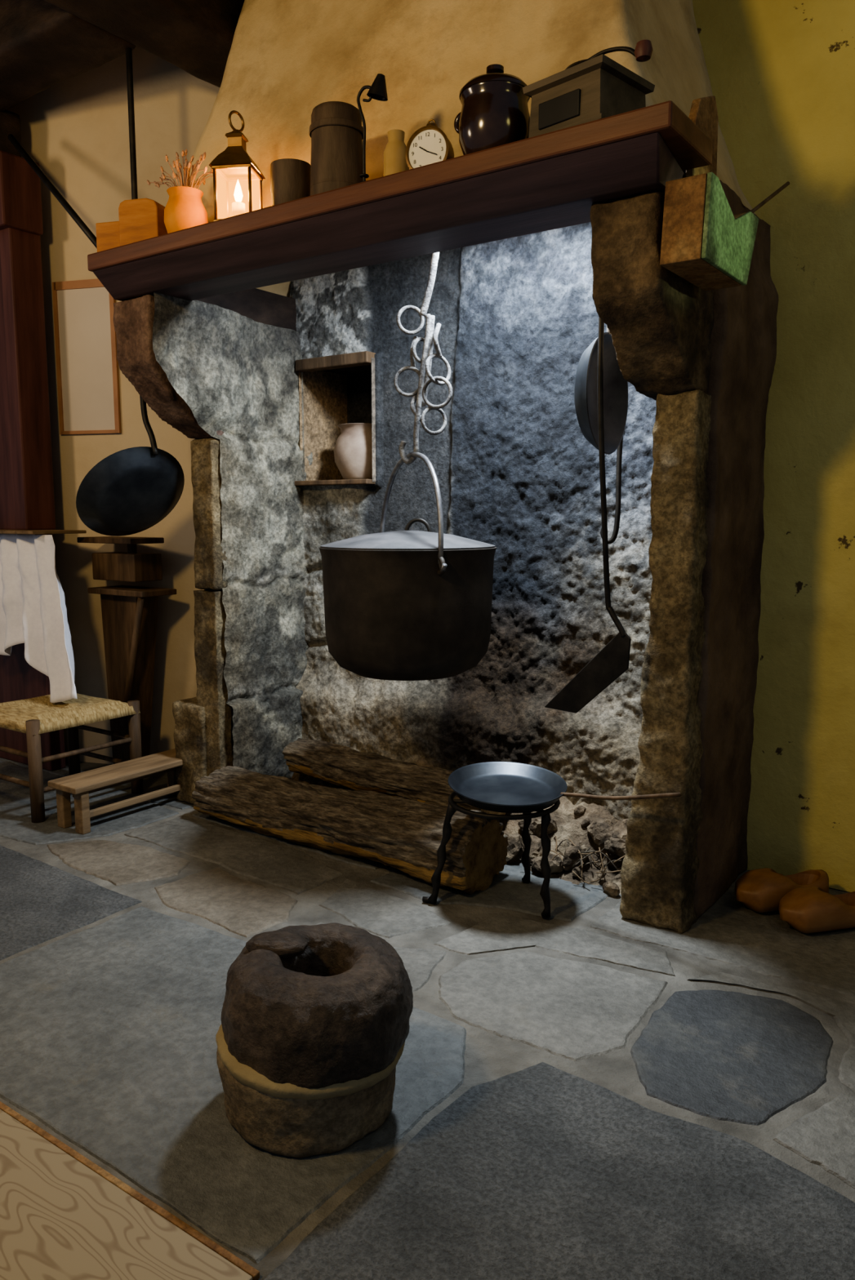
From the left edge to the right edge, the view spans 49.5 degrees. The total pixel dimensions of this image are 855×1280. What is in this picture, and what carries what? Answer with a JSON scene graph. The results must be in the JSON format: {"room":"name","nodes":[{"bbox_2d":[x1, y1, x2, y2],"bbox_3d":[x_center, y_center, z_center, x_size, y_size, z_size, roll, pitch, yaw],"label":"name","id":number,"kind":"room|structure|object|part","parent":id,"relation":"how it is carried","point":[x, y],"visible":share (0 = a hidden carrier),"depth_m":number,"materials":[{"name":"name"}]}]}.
{"room":"historic interior","nodes":[
{"label":"historic interior","id":0,"kind":"room"},
{"bbox_2d":[5,45,290,764],"bbox_3d":[-1.621,-1.095,4.369,2.199,3.400,0.150,2,8,15],"label":"wall","id":1,"kind":"structure","parent":0,"point":[76,129],"depth_m":4.20,"materials":[{"name":"beige paint"}]},
{"bbox_2d":[0,110,21,156],"bbox_3d":[-2.142,-2.177,4.092,0.696,0.233,0.353,5,9,35],"label":"post","id":2,"kind":"object","parent":1,"relation":"attached to","point":[10,122],"visible":0.47,"depth_m":3.98,"materials":[{"name":"brown wood"}]},
{"bbox_2d":[0,0,135,111],"bbox_3d":[-1.924,-2.376,3.837,1.913,0.296,0.311,5,9,35],"label":"cross beam","id":3,"kind":"structure","parent":2,"relation":"on","point":[43,45],"depth_m":3.41,"materials":[{"name":"brown wood"}]},
{"bbox_2d":[75,47,184,536],"bbox_3d":[-1.167,-1.314,3.587,0.309,1.818,0.440,5,9,35],"label":"skillet","id":4,"kind":"object","parent":3,"relation":"hanging from","point":[129,491],"visible":0.84,"depth_m":3.60,"materials":[{"name":"metal"}]},
{"bbox_3d":[-1.163,-0.567,3.680,0.444,0.444,0.059,-7,49,-44],"label":"dish","id":5,"kind":"part","parent":4,"relation":"part of","materials":[{"name":"metal"}]},
{"bbox_3d":[-1.077,-1.461,3.502,0.087,1.503,0.022,5,9,35],"label":"handle","id":6,"kind":"part","parent":4,"relation":"part of","materials":[{"name":"metal"}]},
{"bbox_2d":[0,529,86,534],"bbox_3d":[-2.087,-0.513,4.352,1.230,0.014,0.260,5,9,35],"label":"rod","id":7,"kind":"object","parent":1,"relation":"attached to","point":[2,531],"visible":0.96,"depth_m":4.00,"materials":[{"name":"brown wood"}]},
{"bbox_2d":[0,533,77,702],"bbox_3d":[-1.833,-0.113,4.114,0.981,0.709,0.099,5,9,35],"label":"cloth","id":8,"kind":"object","parent":7,"relation":"hanging from","point":[33,611],"visible":0.98,"depth_m":4.03,"materials":[{"name":"fabric"}]},
{"bbox_2d":[8,133,97,248],"bbox_3d":[-1.455,-1.751,3.696,0.821,0.700,0.026,7,10,41],"label":"brace","id":9,"kind":"object","parent":1,"relation":"attached to","point":[25,155],"visible":0.65,"depth_m":3.71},
{"bbox_2d":[52,278,120,435],"bbox_3d":[-1.557,-1.289,4.235,0.316,0.680,0.015,2,8,15],"label":"framed poster","id":10,"kind":"object","parent":1,"relation":"attached to","point":[86,340],"visible":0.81,"depth_m":4.24,"materials":[{"name":"paper"}]},
{"bbox_3d":[-1.700,-1.294,4.275,0.018,0.680,0.015,2,8,15],"label":"frame","id":11,"kind":"part","parent":10,"relation":"part of","materials":[{"name":"brown wood"}]},
{"bbox_3d":[-1.557,-1.609,4.192,0.300,0.035,0.015,2,8,15],"label":"frame","id":12,"kind":"part","parent":10,"relation":"part of","materials":[{"name":"brown wood"}]},
{"bbox_3d":[-1.557,-0.960,4.280,0.300,0.015,0.015,2,8,15],"label":"frame","id":13,"kind":"part","parent":10,"relation":"part of","materials":[{"name":"brown wood"}]},
{"bbox_3d":[-1.415,-1.284,4.197,0.022,0.680,0.015,2,8,15],"label":"frame","id":14,"kind":"part","parent":10,"relation":"part of","materials":[{"name":"brown wood"}]},
{"bbox_2d":[44,0,244,87],"bbox_3d":[-1.458,-2.214,2.565,0.354,0.314,3.154,5,9,35],"label":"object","id":15,"kind":"structure","parent":1,"relation":"attached to","point":[196,37],"depth_m":3.29,"materials":[{"name":"brown wood"}]},
{"bbox_2d":[0,757,854,1279],"bbox_3d":[-0.655,0.887,2.504,6.200,0.031,3.300,5,9,35],"label":"floor","id":16,"kind":"structure","parent":0,"point":[584,1091],"depth_m":2.05,"materials":[{"name":"stone"}]},
{"bbox_2d":[0,150,65,771],"bbox_3d":[-2.149,-0.760,4.431,1.000,2.720,0.190,5,9,35],"label":"tall cabinet","id":17,"kind":"object","parent":16,"relation":"on","point":[27,500],"visible":0.79,"depth_m":4.12,"materials":[{"name":"brown wood"}]},
{"bbox_3d":[-2.149,-1.227,4.411,0.950,1.390,0.120,5,9,35],"label":"panel","id":18,"kind":"part","parent":17,"relation":"part of","materials":[{"name":"brown wood"}]},
{"bbox_3d":[-2.149,-1.960,4.269,1.000,0.300,0.190,5,9,35],"label":"cornice","id":19,"kind":"part","parent":17,"relation":"part of","materials":[{"name":"brown wood"}]},
{"bbox_2d":[0,691,142,822],"bbox_3d":[-1.586,0.469,3.954,0.507,0.411,0.519,5,9,35],"label":"chair","id":20,"kind":"object","parent":16,"relation":"on","point":[33,717],"visible":0.91,"depth_m":3.81,"materials":[{"name":"wicker"}]},
{"bbox_3d":[-1.536,0.515,3.634,0.052,0.405,0.050,5,9,35],"label":"leg","id":21,"kind":"part","parent":20,"relation":"part of","materials":[{"name":"brown wood"}]},
{"bbox_3d":[-1.584,0.298,3.929,0.500,0.065,0.500,5,9,35],"label":"seat","id":22,"kind":"part","parent":20,"relation":"part of","materials":[{"name":"wicker"}]},
{"bbox_3d":[-1.636,0.429,4.275,0.052,0.405,0.050,5,9,35],"label":"leg","id":23,"kind":"part","parent":20,"relation":"part of","materials":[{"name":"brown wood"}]},
{"bbox_3d":[-1.265,0.464,4.014,0.052,0.405,0.050,5,9,35],"label":"leg","id":24,"kind":"part","parent":20,"relation":"part of","materials":[{"name":"brown wood"}]},
{"bbox_2d":[47,748,182,834],"bbox_3d":[-1.193,0.604,3.778,0.180,0.190,0.660,5,9,35],"label":"wooden bench","id":25,"kind":"object","parent":16,"relation":"on","point":[80,784],"visible":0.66,"depth_m":3.63,"materials":[{"name":"brown wood"}]},
{"bbox_3d":[-1.311,0.652,3.519,0.050,0.165,0.035,5,9,35],"label":"leg","id":26,"kind":"part","parent":25,"relation":"part of","materials":[{"name":"brown wood"}]},
{"bbox_2d":[0,1109,252,1279],"bbox_3d":[-2.044,0.929,2.090,3.615,0.018,1.015,5,9,35],"label":"board","id":27,"kind":"object","parent":16,"relation":"on","point":[60,1219],"visible":1,"depth_m":1.56,"materials":[{"name":"brown wood"}]},
{"bbox_2d":[76,536,176,764],"bbox_3d":[-1.343,0.089,4.192,0.440,1.100,0.190,5,9,35],"label":"wooden stand","id":28,"kind":"object","parent":16,"relation":"on","point":[129,613],"visible":0.96,"depth_m":4.14,"materials":[{"name":"brown wood"}]},
{"bbox_3d":[-1.306,-0.393,4.101,0.030,0.080,0.030,5,9,35],"label":"post","id":29,"kind":"part","parent":28,"relation":"part of","materials":[{"name":"brown wood"}]},
{"bbox_2d":[0,1101,259,1279],"bbox_3d":[-0.656,0.977,1.743,0.945,0.016,0.013,5,9,35],"label":"strip","id":30,"kind":"object","parent":16,"relation":"on","point":[255,1273],"visible":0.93,"depth_m":1.64,"materials":[{"name":"brown wood"}]},
{"bbox_2d":[215,922,413,1158],"bbox_3d":[-0.230,0.781,1.883,0.387,0.358,0.385,-5,9,-34],"label":"stone quern","id":31,"kind":"object","parent":16,"relation":"on","point":[313,1032],"visible":1,"depth_m":1.74,"materials":[{"name":"brown stone"}]},
{"bbox_2d":[191,765,508,894],"bbox_3d":[-0.333,0.654,3.367,1.309,0.273,0.323,5,9,35],"label":"log","id":32,"kind":"object","parent":16,"relation":"on","point":[403,834],"visible":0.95,"depth_m":3.18,"materials":[{"name":"brown wood"}]},
{"bbox_2d":[113,0,778,933],"bbox_3d":[-0.017,-0.915,3.270,2.229,3.423,1.130,5,9,35],"label":"stone fireplace","id":33,"kind":"object","parent":16,"relation":"on","point":[263,380],"visible":0.74,"depth_m":3.26,"materials":[{"name":"stone"}]},
{"bbox_3d":[-0.393,-0.659,3.882,0.410,0.020,0.070,5,9,35],"label":"niche sill","id":34,"kind":"part","parent":33,"relation":"part of","materials":[{"name":"brown wood"}]},
{"bbox_2d":[333,422,372,479],"bbox_3d":[-0.278,-0.787,3.925,0.238,0.239,0.238,5,9,35],"label":"clay jar","id":35,"kind":"object","parent":33,"relation":"on","point":[353,450],"visible":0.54,"depth_m":3.83,"materials":[{"name":"white ceramic"}]},
{"bbox_2d":[282,737,505,820],"bbox_3d":[-0.166,0.526,3.572,1.045,0.170,0.224,6,10,39],"label":"log","id":36,"kind":"object","parent":33,"relation":"in","point":[339,765],"visible":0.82,"depth_m":3.52,"materials":[{"name":"brown wood"}]},
{"bbox_2d":[87,100,712,301],"bbox_3d":[-0.247,-1.196,2.716,2.100,0.123,0.300,5,9,35],"label":"mantel shelf","id":37,"kind":"object","parent":33,"relation":"attached to","point":[550,180],"visible":0.88,"depth_m":2.47,"materials":[{"name":"brown wood"}]},
{"bbox_2d":[95,221,119,252],"bbox_3d":[-1.074,-1.371,3.178,0.095,0.100,0.070,2,8,15],"label":"wooden block","id":38,"kind":"object","parent":37,"relation":"on","point":[108,237],"visible":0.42,"depth_m":3.14,"materials":[{"name":"brown wood"}]},
{"bbox_2d":[118,198,167,245],"bbox_3d":[-0.947,-1.386,3.103,0.145,0.150,0.080,2,8,15],"label":"wooden storage box","id":39,"kind":"object","parent":37,"relation":"on","point":[140,219],"visible":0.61,"depth_m":3.06,"materials":[{"name":"brown wood"}]},
{"bbox_2d":[146,148,213,233],"bbox_3d":[-0.788,-1.441,3.021,0.306,0.281,0.152,5,9,35],"label":"terracotta vase","id":40,"kind":"object","parent":37,"relation":"on","point":[184,208],"visible":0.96,"depth_m":2.97,"materials":[{"name":"orange ceramic"}]},
{"bbox_3d":[-0.813,-1.468,2.983,0.056,0.145,0.003,-8,11,-44],"label":"stem","id":41,"kind":"part","parent":40,"relation":"part of","materials":[{"name":"brown plant"}]},
{"bbox_3d":[-0.786,-1.478,2.989,0.018,0.163,0.016,5,9,35],"label":"stem","id":42,"kind":"part","parent":40,"relation":"part of","materials":[{"name":"brown plant"}]},
{"bbox_3d":[-0.787,-1.378,3.022,0.140,0.156,0.140,5,9,35],"label":"pot","id":43,"kind":"part","parent":40,"relation":"part of","materials":[{"name":"ceramic"}]},
{"bbox_3d":[-0.768,-1.472,2.994,0.033,0.150,0.004,5,9,35],"label":"stem","id":44,"kind":"part","parent":40,"relation":"part of","materials":[{"name":"brown plant"}]},
{"bbox_3d":[-0.739,-1.440,2.953,0.134,0.098,0.036,5,9,35],"label":"stem","id":45,"kind":"part","parent":40,"relation":"part of","materials":[{"name":"brown plant"}]},
{"bbox_3d":[-0.739,-1.462,3.013,0.081,0.124,0.005,0,8,1],"label":"stem","id":46,"kind":"part","parent":40,"relation":"part of","materials":[{"name":"brown plant"}]},
{"bbox_3d":[-0.725,-1.442,2.971,0.133,0.098,0.003,5,9,34],"label":"stem","id":47,"kind":"part","parent":40,"relation":"part of","materials":[{"name":"brown plant"}]},
{"bbox_3d":[-0.717,-1.446,2.993,0.131,0.098,0.004,2,8,17],"label":"stem","id":48,"kind":"part","parent":40,"relation":"part of","materials":[{"name":"brown plant"}]},
{"bbox_2d":[208,110,265,221],"bbox_3d":[-0.588,-1.454,2.869,0.136,0.346,0.136,1,8,7],"label":"candle lantern","id":49,"kind":"object","parent":37,"relation":"on","point":[237,180],"visible":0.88,"depth_m":2.83,"materials":[{"name":"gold metal"}]},
{"bbox_3d":[-0.595,-1.439,2.815,0.124,0.012,0.012,1,8,7],"label":"frame","id":50,"kind":"part","parent":49,"relation":"part of","materials":[{"name":"gold metal"}]},
{"bbox_3d":[-0.594,-1.362,2.826,0.110,0.144,0.001,1,8,7],"label":"pane","id":51,"kind":"part","parent":49,"relation":"part of","materials":[{"name":"clear glass"}]},
{"bbox_3d":[-0.533,-1.368,2.874,0.001,0.144,0.110,1,8,7],"label":"pane","id":52,"kind":"part","parent":49,"relation":"part of","materials":[{"name":"clear glass"}]},
{"bbox_3d":[-0.532,-1.446,2.863,0.012,0.012,0.100,1,8,7],"label":"frame","id":53,"kind":"part","parent":49,"relation":"part of","materials":[{"name":"gold metal"}]},
{"bbox_2d":[270,158,310,205],"bbox_3d":[-0.406,-1.339,2.768,0.124,0.147,0.124,5,9,35],"label":"clay cup","id":54,"kind":"object","parent":37,"relation":"on","point":[290,178],"visible":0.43,"depth_m":2.71,"materials":[{"name":"brown ceramic"}]},
{"bbox_2d":[308,101,363,195],"bbox_3d":[-0.263,-1.381,2.659,0.167,0.258,0.158,5,9,35],"label":"canister","id":55,"kind":"object","parent":37,"relation":"on","point":[335,133],"visible":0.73,"depth_m":2.59,"materials":[{"name":"brown wood"}]},
{"bbox_2d":[356,73,387,182],"bbox_3d":[-0.155,-1.376,2.521,0.106,0.286,0.058,5,9,35],"label":"candle holder","id":56,"kind":"object","parent":37,"relation":"on","point":[377,91],"visible":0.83,"depth_m":2.52,"materials":[{"name":"black metal"}]},
{"bbox_3d":[-0.170,-1.370,2.532,0.056,0.270,0.008,5,9,35],"label":"stem","id":57,"kind":"part","parent":56,"relation":"part of","materials":[{"name":"metal"}]},
{"bbox_2d":[382,128,408,176],"bbox_3d":[-0.088,-1.332,2.603,0.072,0.176,0.072,5,9,35],"label":"vase","id":58,"kind":"object","parent":37,"relation":"on","point":[394,159],"visible":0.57,"depth_m":2.57,"materials":[{"name":"yellow ceramic"}]},
{"bbox_2d":[404,119,453,168],"bbox_3d":[0.011,-1.302,2.463,0.124,0.154,0.069,3,8,23],"label":"alarm clock","id":59,"kind":"object","parent":37,"relation":"on","point":[428,144],"visible":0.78,"depth_m":2.44,"materials":[{"name":"gold metal"}]},
{"bbox_2d":[453,63,529,155],"bbox_3d":[0.170,-1.329,2.351,0.182,0.238,0.182,-2,8,-12],"label":"pot","id":60,"kind":"object","parent":37,"relation":"on","point":[495,112],"visible":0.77,"depth_m":2.28,"materials":[{"name":"brown ceramic"}]},
{"bbox_3d":[0.093,-1.336,2.393,0.056,0.056,0.016,5,9,35],"label":"handle","id":61,"kind":"part","parent":60,"relation":"part of","materials":[{"name":"brown ceramic"}]},
{"bbox_3d":[0.170,-1.411,2.340,0.180,0.073,0.180,5,9,35],"label":"lid","id":62,"kind":"part","parent":60,"relation":"part of","materials":[{"name":"brown ceramic"}]},
{"bbox_2d":[522,40,654,137],"bbox_3d":[0.406,-1.291,2.206,0.216,0.202,0.288,-8,11,-44],"label":"coffee grinder","id":63,"kind":"object","parent":37,"relation":"on","point":[595,87],"visible":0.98,"depth_m":2.15,"materials":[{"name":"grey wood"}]},
{"bbox_3d":[0.310,-1.243,2.174,0.013,0.058,0.118,-8,11,-44],"label":"drawer","id":64,"kind":"part","parent":63,"relation":"part of","materials":[{"name":"black paint"}]},
{"bbox_3d":[0.492,-1.342,2.111,0.040,0.040,0.042,-8,11,-44],"label":"knob","id":65,"kind":"part","parent":63,"relation":"part of","materials":[{"name":"brown wood"}]},
{"bbox_2d":[659,95,789,290],"bbox_3d":[0.748,-1.125,2.296,0.153,0.464,0.522,5,9,35],"label":"box","id":66,"kind":"object","parent":37,"relation":"attached to","point":[709,246],"visible":0.98,"depth_m":2.15,"materials":[{"name":"brown wood"}]},
{"bbox_3d":[0.839,-1.103,2.373,0.306,0.199,0.010,-6,10,-39],"label":"spoon handle","id":67,"kind":"part","parent":66,"relation":"part of","materials":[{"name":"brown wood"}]},
{"bbox_2d":[319,252,496,680],"bbox_3d":[-0.065,-0.915,3.014,0.592,2.095,0.592,5,9,35],"label":"cauldron","id":68,"kind":"object","parent":33,"relation":"hanging from","point":[406,605],"visible":0.99,"depth_m":2.90,"materials":[{"name":"black metal"}]},
{"bbox_3d":[-0.065,-0.337,3.092,0.582,0.056,0.582,5,9,35],"label":"lid","id":69,"kind":"part","parent":68,"relation":"part of","materials":[{"name":"metal"}]},
{"bbox_3d":[-0.032,-0.376,3.100,0.094,0.064,0.013,2,8,14],"label":"lid handle","id":70,"kind":"part","parent":68,"relation":"part of","materials":[{"name":"metal"}]},
{"bbox_3d":[0.009,-1.488,2.884,0.081,0.924,0.022,5,9,35],"label":"rod","id":71,"kind":"part","parent":68,"relation":"part of","materials":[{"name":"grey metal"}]},
{"bbox_2d":[182,0,756,297],"bbox_3d":[0.025,-1.959,3.068,1.984,1.300,0.832,5,9,35],"label":"hood","id":72,"kind":"object","parent":33,"relation":"attached to","point":[286,59],"depth_m":2.89,"materials":[{"name":"paint"}]},
{"bbox_2d":[519,835,625,884],"bbox_3d":[0.536,0.721,3.117,0.380,0.119,0.260,5,9,35],"label":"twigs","id":73,"kind":"object","parent":33,"relation":"on","point":[581,860],"visible":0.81,"depth_m":3.06,"materials":[{"name":"brown wood"}]},
{"bbox_2d":[544,293,631,712],"bbox_3d":[0.442,-0.366,2.575,0.264,1.175,0.063,5,9,35],"label":"shovel","id":74,"kind":"object","parent":33,"relation":"attached to","point":[611,661],"visible":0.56,"depth_m":2.59,"materials":[{"name":"metal"}]},
{"bbox_3d":[0.455,0.088,2.655,0.264,0.254,0.008,5,9,35],"label":"blade","id":75,"kind":"part","parent":74,"relation":"part of","materials":[{"name":"metal"}]},
{"bbox_3d":[0.505,-0.456,2.531,0.098,0.901,0.044,0,8,2],"label":"rod","id":76,"kind":"part","parent":74,"relation":"part of","materials":[{"name":"metal"}]},
{"bbox_2d":[573,327,627,454],"bbox_3d":[0.533,-0.816,2.656,0.169,0.558,0.341,5,9,35],"label":"frying pan","id":77,"kind":"object","parent":33,"relation":"hanging from","point":[585,385],"visible":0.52,"depth_m":2.75,"materials":[{"name":"metal"}]},
{"bbox_2d":[600,436,622,544],"bbox_3d":[0.598,-0.753,2.933,0.088,0.895,0.018,5,9,35],"label":"hook","id":78,"kind":"object","parent":33,"relation":"attached to","point":[619,451],"visible":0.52,"depth_m":2.96,"materials":[{"name":"metal"}]},
{"bbox_2d":[422,791,559,918],"bbox_3d":[0.232,0.652,2.897,0.387,0.335,0.357,5,9,35],"label":"trivet","id":79,"kind":"object","parent":16,"relation":"on","point":[452,806],"visible":0.8,"depth_m":2.80,"materials":[{"name":"black metal"}]},
{"bbox_3d":[0.046,0.657,2.874,0.090,0.328,0.036,-1,8,-4],"label":"leg","id":80,"kind":"part","parent":79,"relation":"part of","materials":[{"name":"metal"}]},
{"bbox_3d":[0.323,0.635,3.026,0.034,0.325,0.039,2,8,13],"label":"leg","id":81,"kind":"part","parent":79,"relation":"part of","materials":[{"name":"metal"}]},
{"bbox_3d":[0.355,0.669,2.769,0.032,0.325,0.041,-3,8,-24],"label":"leg","id":82,"kind":"part","parent":79,"relation":"part of","materials":[{"name":"metal"}]},
{"bbox_2d":[447,761,680,813],"bbox_3d":[0.339,0.446,2.702,0.366,0.127,0.713,-5,9,-32],"label":"pan","id":83,"kind":"object","parent":79,"relation":"on","point":[504,787],"visible":1,"depth_m":2.88,"materials":[{"name":"metal"}]},
{"bbox_3d":[0.245,0.456,2.853,0.366,0.041,0.366,10,15,34],"label":"dish","id":84,"kind":"part","parent":83,"relation":"part of","materials":[{"name":"metal"}]},
{"bbox_3d":[0.543,0.439,2.638,0.395,0.097,0.021,8,11,44],"label":"handle","id":85,"kind":"part","parent":83,"relation":"part of","materials":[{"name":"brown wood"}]},
{"bbox_2d":[734,867,828,912],"bbox_3d":[1.095,0.765,2.869,0.322,0.114,0.137,-3,8,-20],"label":"clog","id":86,"kind":"object","parent":16,"relation":"on","point":[760,890],"visible":0.75,"depth_m":2.81,"materials":[{"name":"brown wood"}]},
{"bbox_2d":[778,886,854,933],"bbox_3d":[1.181,0.785,2.724,0.322,0.114,0.137,-2,8,-15],"label":"clog","id":87,"kind":"object","parent":16,"relation":"on","point":[806,909],"visible":1,"depth_m":2.66,"materials":[{"name":"brown wood"}]},
{"bbox_2d":[692,0,854,892],"bbox_3d":[1.686,-0.861,2.636,2.800,3.400,0.200,5,9,35],"label":"wall","id":88,"kind":"structure","parent":0,"point":[781,73],"depth_m":2.90,"materials":[{"name":"yellow paint"}]}
]}

